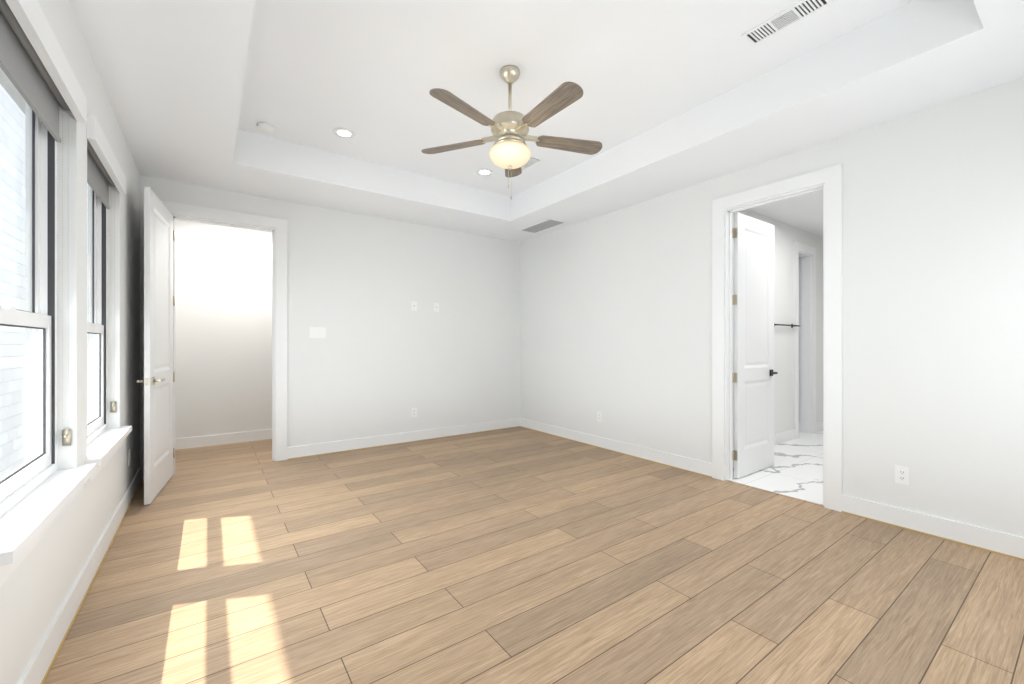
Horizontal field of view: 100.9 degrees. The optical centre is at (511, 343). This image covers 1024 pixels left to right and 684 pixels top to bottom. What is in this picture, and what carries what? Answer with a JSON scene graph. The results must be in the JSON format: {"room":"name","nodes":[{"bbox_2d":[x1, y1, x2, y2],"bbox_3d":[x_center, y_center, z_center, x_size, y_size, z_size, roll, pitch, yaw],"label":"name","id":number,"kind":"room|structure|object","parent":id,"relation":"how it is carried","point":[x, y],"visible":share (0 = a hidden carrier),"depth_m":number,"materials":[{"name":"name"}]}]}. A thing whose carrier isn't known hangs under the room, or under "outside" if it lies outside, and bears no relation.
{"room":"empty bedroom","nodes":[
{"label":"empty bedroom","id":0,"kind":"room"},
{"bbox_2d":[0,68,25,114],"bbox_3d":[-2.113,-2.020,1.276,0.650,0.060,7.435,0,0,-36],"label":"roof eave","id":1,"kind":"object","parent":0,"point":[18,95],"depth_m":3.33,"materials":[{"name":"paint"}]},
{"bbox_2d":[0,0,139,683],"bbox_3d":[-2.108,-0.350,1.956,0.150,3.120,6.775,0,0,-36],"label":"wall","id":2,"kind":"structure","parent":0,"point":[35,587],"depth_m":1.99,"materials":[{"name":"paint"}]},
{"bbox_2d":[5,0,86,123],"bbox_3d":[-1.754,-1.094,1.567,0.092,0.116,0.974,0,0,-36],"label":"blind valance","id":3,"kind":"object","parent":2,"relation":"attached to","point":[31,18],"visible":0.69,"depth_m":1.55,"materials":[{"name":"paint"}]},
{"bbox_2d":[62,111,70,445],"bbox_3d":[-2.034,-0.296,1.929,0.028,1.523,0.035,0,0,-36],"label":"chain","id":4,"kind":"object","parent":3,"relation":"hanging from","point":[66,437],"visible":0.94,"depth_m":1.93,"materials":[{"name":"beige plastic"}]},
{"bbox_2d":[0,69,96,586],"bbox_3d":[-1.780,-0.217,1.548,0.208,1.821,1.070,0,0,-36],"label":"window","id":5,"kind":"structure","parent":2,"relation":"in","point":[37,318],"depth_m":1.83,"materials":[{"name":"plastic"}]},
{"bbox_2d":[0,0,69,142],"bbox_3d":[-1.771,-1.012,1.554,0.049,0.199,0.932,0,0,-36],"label":"window blind","id":6,"kind":"object","parent":5,"relation":"attached to","point":[23,68],"visible":0.73,"depth_m":1.57,"materials":[{"name":"grey fabric"}]},
{"bbox_2d":[17,466,143,683],"bbox_3d":[-1.714,1.147,1.561,0.030,0.125,5.435,0,0,-36],"label":"baseboard","id":7,"kind":"structure","parent":2,"relation":"attached to","point":[53,636],"depth_m":1.86,"materials":[{"name":"paint"}]},
{"bbox_2d":[87,115,125,194],"bbox_3d":[-2.429,-1.094,2.510,0.092,0.116,0.974,0,0,-36],"label":"blind valance","id":8,"kind":"object","parent":2,"relation":"attached to","point":[97,140],"visible":0.62,"depth_m":2.37,"materials":[{"name":"paint"}]},
{"bbox_2d":[110,188,115,412],"bbox_3d":[-2.709,-0.296,2.872,0.028,1.523,0.035,0,0,-36],"label":"chain","id":9,"kind":"object","parent":8,"relation":"hanging from","point":[112,406],"visible":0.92,"depth_m":2.87,"materials":[{"name":"beige plastic"}]},
{"bbox_2d":[84,184,131,483],"bbox_3d":[-2.455,-0.217,2.491,0.208,1.821,1.070,0,0,-36],"label":"window","id":10,"kind":"structure","parent":2,"relation":"in","point":[97,320],"depth_m":2.79,"materials":[{"name":"plastic"}]},
{"bbox_2d":[87,139,115,208],"bbox_3d":[-2.447,-1.012,2.498,0.049,0.199,0.932,0,0,-36],"label":"window blind","id":11,"kind":"object","parent":10,"relation":"attached to","point":[99,181],"visible":0.48,"depth_m":2.55,"materials":[{"name":"grey fabric"}]},
{"bbox_2d":[128,449,130,465],"bbox_3d":[-2.935,0.870,3.249,0.009,0.115,0.072,0,0,-36],"label":"electrical outlet","id":12,"kind":"object","parent":2,"relation":"attached to","point":[129,457],"visible":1,"depth_m":3.23,"materials":[{"name":"plastic"}]},
{"bbox_2d":[175,219,271,438],"bbox_3d":[-2.741,-0.350,5.718,3.200,3.120,0.120,0,0,-36],"label":"wall","id":13,"kind":"structure","parent":0,"point":[223,329],"depth_m":5.11,"materials":[{"name":"paint"}]},
{"bbox_2d":[175,429,271,449],"bbox_3d":[-2.702,1.147,5.663,3.200,0.125,0.015,0,0,-36],"label":"baseboard","id":14,"kind":"structure","parent":13,"relation":"attached to","point":[211,440],"depth_m":5.09,"materials":[{"name":"paint"}]},
{"bbox_2d":[140,175,519,465],"bbox_3d":[-1.579,-0.350,5.074,4.340,3.120,0.120,0,0,-36],"label":"wall","id":15,"kind":"structure","parent":0,"point":[381,358],"depth_m":5.04,"materials":[{"name":"paint"}]},
{"bbox_2d":[137,186,174,504],"bbox_3d":[-2.933,0.012,3.527,0.143,2.380,0.824,0,0,-29],"label":"hall door","id":16,"kind":"structure","parent":15,"relation":"in","point":[158,380],"depth_m":3.40,"materials":[{"name":"paint"}]},
{"bbox_2d":[162,201,286,473],"bbox_3d":[-2.825,-0.045,4.182,1.055,2.510,0.156,0,0,-36],"label":"door frame","id":17,"kind":"structure","parent":15,"relation":"attached to","point":[278,226],"depth_m":4.38,"materials":[{"name":"paint"}]},
{"bbox_2d":[309,327,325,337],"bbox_3d":[-2.118,-0.125,4.608,0.165,0.118,0.011,0,0,-36],"label":"switch plate","id":18,"kind":"object","parent":15,"relation":"attached to","point":[317,332],"visible":1,"depth_m":4.61,"materials":[{"name":"plastic"}]},
{"bbox_2d":[287,418,520,458],"bbox_3d":[-1.115,1.147,5.323,3.055,0.125,0.015,0,0,-36],"label":"baseboard","id":19,"kind":"structure","parent":15,"relation":"attached to","point":[336,446],"depth_m":5.10,"materials":[{"name":"paint"}]},
{"bbox_2d":[411,408,416,416],"bbox_3d":[-1.216,0.850,5.255,0.072,0.115,0.009,0,0,-36],"label":"electrical outlet","id":20,"kind":"object","parent":15,"relation":"attached to","point":[413,412],"visible":1,"depth_m":5.25,"materials":[{"name":"plastic"}]},
{"bbox_2d":[411,301,416,310],"bbox_3d":[-1.215,-0.473,5.253,0.072,0.115,0.014,0,0,-36],"label":"outlet plate","id":21,"kind":"object","parent":15,"relation":"attached to","point":[413,305],"visible":1,"depth_m":5.25,"materials":[{"name":"plastic"}]},
{"bbox_2d":[434,303,438,311],"bbox_3d":[-0.971,-0.473,5.427,0.072,0.115,0.014,0,0,-36],"label":"outlet plate","id":22,"kind":"object","parent":15,"relation":"attached to","point":[436,307],"visible":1,"depth_m":5.43,"materials":[{"name":"plastic"}]},
{"bbox_2d":[44,427,1023,683],"bbox_3d":[-0.366,1.235,3.277,4.220,0.050,6.655,0,0,-36],"label":"floor","id":23,"kind":"structure","parent":0,"point":[518,555],"depth_m":2.16,"materials":[{"name":"brown wood"}]},
{"bbox_2d":[68,0,1023,241],"bbox_3d":[-0.011,-1.705,2.781,4.220,0.410,5.435,0,0,-36],"label":"ceiling","id":24,"kind":"structure","parent":0,"point":[913,57],"depth_m":2.84,"materials":[{"name":"paint"}]},
{"bbox_2d":[518,218,566,233],"bbox_3d":[0.381,-1.496,5.377,0.280,0.008,0.640,0,0,-36],"label":"ceiling vent","id":25,"kind":"object","parent":24,"relation":"in","point":[549,223],"visible":1,"depth_m":5.33,"materials":[{"name":"metal"}]},
{"bbox_2d":[237,0,914,196],"bbox_3d":[-0.038,-1.850,2.759,2.830,0.120,3.870,0,0,-36],"label":"ceiling","id":26,"kind":"structure","parent":0,"point":[370,74],"depth_m":2.72,"materials":[{"name":"paint"}]},
{"bbox_2d":[257,122,274,132],"bbox_3d":[-2.019,-1.770,3.474,0.128,0.040,0.128,0,0,-36],"label":"smoke detector","id":27,"kind":"object","parent":26,"relation":"attached to","point":[265,127],"visible":1,"depth_m":3.44,"materials":[{"name":"plastic"}]},
{"bbox_2d":[333,128,354,137],"bbox_3d":[-1.421,-1.785,3.582,0.174,0.008,0.174,0,0,-36],"label":"recessed light","id":28,"kind":"object","parent":26,"relation":"in","point":[343,132],"visible":0.98,"depth_m":3.58,"materials":[{"name":"paint"}]},
{"bbox_2d":[477,169,492,175],"bbox_3d":[-0.283,-1.785,4.397,0.174,0.008,0.174,0,0,-36],"label":"recessed light","id":29,"kind":"object","parent":26,"relation":"in","point":[484,172],"visible":0.98,"depth_m":4.39,"materials":[{"name":"paint"}]},
{"bbox_2d":[421,65,601,199],"bbox_3d":[0.011,-1.370,2.735,1.263,0.840,1.220,0,0,-36],"label":"ceiling fan","id":30,"kind":"object","parent":26,"relation":"hanging from","point":[510,153],"visible":1,"depth_m":2.69,"materials":[{"name":"brown wood"}]},
{"bbox_2d":[521,156,542,171],"bbox_3d":[0.126,-1.787,4.222,0.150,0.006,0.400,0,0,-36],"label":"ceiling vent","id":31,"kind":"object","parent":26,"relation":"in","point":[532,161],"visible":0.54,"depth_m":4.16,"materials":[{"name":"metal"}]},
{"bbox_2d":[741,0,833,46],"bbox_3d":[1.504,-1.787,2.331,0.150,0.006,0.400,0,0,-36],"label":"ceiling vent","id":32,"kind":"object","parent":26,"relation":"in","point":[797,12],"visible":1,"depth_m":2.33,"materials":[{"name":"metal"}]},
{"bbox_2d":[520,77,1023,536],"bbox_3d":[1.788,-0.350,3.995,0.120,3.120,5.555,0,0,-36],"label":"wall","id":33,"kind":"structure","parent":0,"point":[616,318],"depth_m":2.89,"materials":[{"name":"paint"}]},
{"bbox_2d":[597,411,601,421],"bbox_3d":[1.024,0.850,4.952,0.009,0.115,0.072,0,0,-36],"label":"electrical outlet","id":34,"kind":"object","parent":33,"relation":"attached to","point":[599,416],"visible":1,"depth_m":4.95,"materials":[{"name":"plastic"}]},
{"bbox_2d":[521,418,711,475],"bbox_3d":[0.979,1.147,5.010,0.015,0.125,2.893,0,0,-36],"label":"baseboard","id":35,"kind":"structure","parent":33,"relation":"attached to","point":[686,463],"depth_m":4.61,"materials":[{"name":"paint"}]},
{"bbox_2d":[732,228,732,459],"bbox_3d":[1.978,0.002,3.800,0.037,2.088,0.002,0,0,-36],"label":"trim","id":36,"kind":"structure","parent":33,"relation":"attached to","point":[732,304],"depth_m":3.80,"materials":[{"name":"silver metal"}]},
{"bbox_2d":[733,212,777,477],"bbox_3d":[2.299,0.012,4.004,0.731,2.380,0.143,0,0,-36],"label":"door","id":37,"kind":"structure","parent":33,"relation":"in","point":[754,372],"depth_m":3.96,"materials":[{"name":"paint"}]},
{"bbox_2d":[712,163,841,511],"bbox_3d":[2.156,-0.045,3.482,0.156,2.510,0.962,0,0,-36],"label":"door frame","id":38,"kind":"structure","parent":33,"relation":"attached to","point":[828,180],"depth_m":3.15,"materials":[{"name":"paint"}]},
{"bbox_2d":[895,465,909,484],"bbox_3d":[2.573,0.865,2.789,0.009,0.115,0.072,0,0,-36],"label":"electrical outlet","id":39,"kind":"object","parent":33,"relation":"attached to","point":[902,474],"visible":1,"depth_m":2.78,"materials":[{"name":"plastic"}]},
{"bbox_2d":[842,494,1023,558],"bbox_3d":[2.822,1.147,2.435,0.015,0.125,1.515,0,0,-36],"label":"baseboard","id":40,"kind":"structure","parent":33,"relation":"attached to","point":[1013,545],"depth_m":2.64,"materials":[{"name":"paint"}]},
{"bbox_2d":[730,430,822,504],"bbox_3d":[3.604,1.235,4.517,3.680,0.050,4.050,0,0,-36],"label":"floor","id":41,"kind":"structure","parent":0,"point":[795,470],"depth_m":3.98,"materials":[{"name":"tile"}]},
{"bbox_2d":[724,480,823,506],"bbox_3d":[2.113,1.208,3.451,0.025,0.005,0.762,0,0,-36],"label":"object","id":42,"kind":"structure","parent":41,"relation":"on","point":[775,493],"depth_m":3.41,"materials":[{"name":"brown wood"}]},
{"bbox_2d":[733,209,822,444],"bbox_3d":[3.196,-0.350,5.190,3.560,3.120,0.120,0,0,-36],"label":"wall","id":43,"kind":"structure","parent":0,"point":[786,236],"depth_m":5.28,"materials":[{"name":"paint"}]},
{"bbox_2d":[733,429,794,449],"bbox_3d":[2.743,1.147,4.783,2.310,0.125,0.015,0,0,-36],"label":"baseboard","id":44,"kind":"structure","parent":43,"relation":"attached to","point":[784,436],"depth_m":5.22,"materials":[{"name":"paint"}]},
{"bbox_2d":[774,323,799,327],"bbox_3d":[3.363,-0.230,5.198,0.680,0.044,0.062,0,0,-36],"label":"towel rail","id":45,"kind":"object","parent":43,"relation":"attached to","point":[792,325],"visible":0.75,"depth_m":5.14,"materials":[{"name":"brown metal"}]},
{"bbox_2d":[794,241,815,438],"bbox_3d":[3.834,-0.050,5.647,0.670,2.520,0.156,0,0,-36],"label":"door frame","id":46,"kind":"structure","parent":43,"relation":"attached to","point":[806,254],"depth_m":5.74,"materials":[{"name":"paint"}]},
{"bbox_2d":[816,421,822,431],"bbox_3d":[4.373,1.147,5.950,0.760,0.125,0.015,0,0,-36],"label":"baseboard","id":47,"kind":"structure","parent":43,"relation":"attached to","point":[819,425],"depth_m":5.86,"materials":[{"name":"paint"}]},
{"bbox_2d":[748,191,822,237],"bbox_3d":[3.653,-1.550,4.552,3.560,0.100,4.050,0,0,-36],"label":"ceiling","id":48,"kind":"structure","parent":0,"point":[804,212],"depth_m":4.79,"materials":[{"name":"paint"}]},
{"bbox_2d":[799,257,799,421],"bbox_3d":[3.725,-0.350,6.307,0.120,3.120,1.080,0,0,-36],"label":"wall","id":49,"kind":"structure","parent":0,"point":[799,339],"depth_m":5.85,"materials":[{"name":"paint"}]},
{"bbox_2d":[973,0,1023,27],"bbox_3d":[1.316,-1.705,0.868,2.830,0.410,0.780,0,0,-36],"label":"soffit","id":50,"kind":"structure","parent":0,"point":[991,12],"depth_m":1.90,"materials":[{"name":"paint"}]},
{"label":"outside","id":51,"kind":"structure","parent":0,"visible":0},
{"bbox_2d":[0,84,87,479],"bbox_3d":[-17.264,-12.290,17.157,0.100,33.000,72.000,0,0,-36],"label":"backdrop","id":52,"kind":"structure","parent":51,"point":[15,273],"depth_m":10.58,"materials":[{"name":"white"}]}
]}

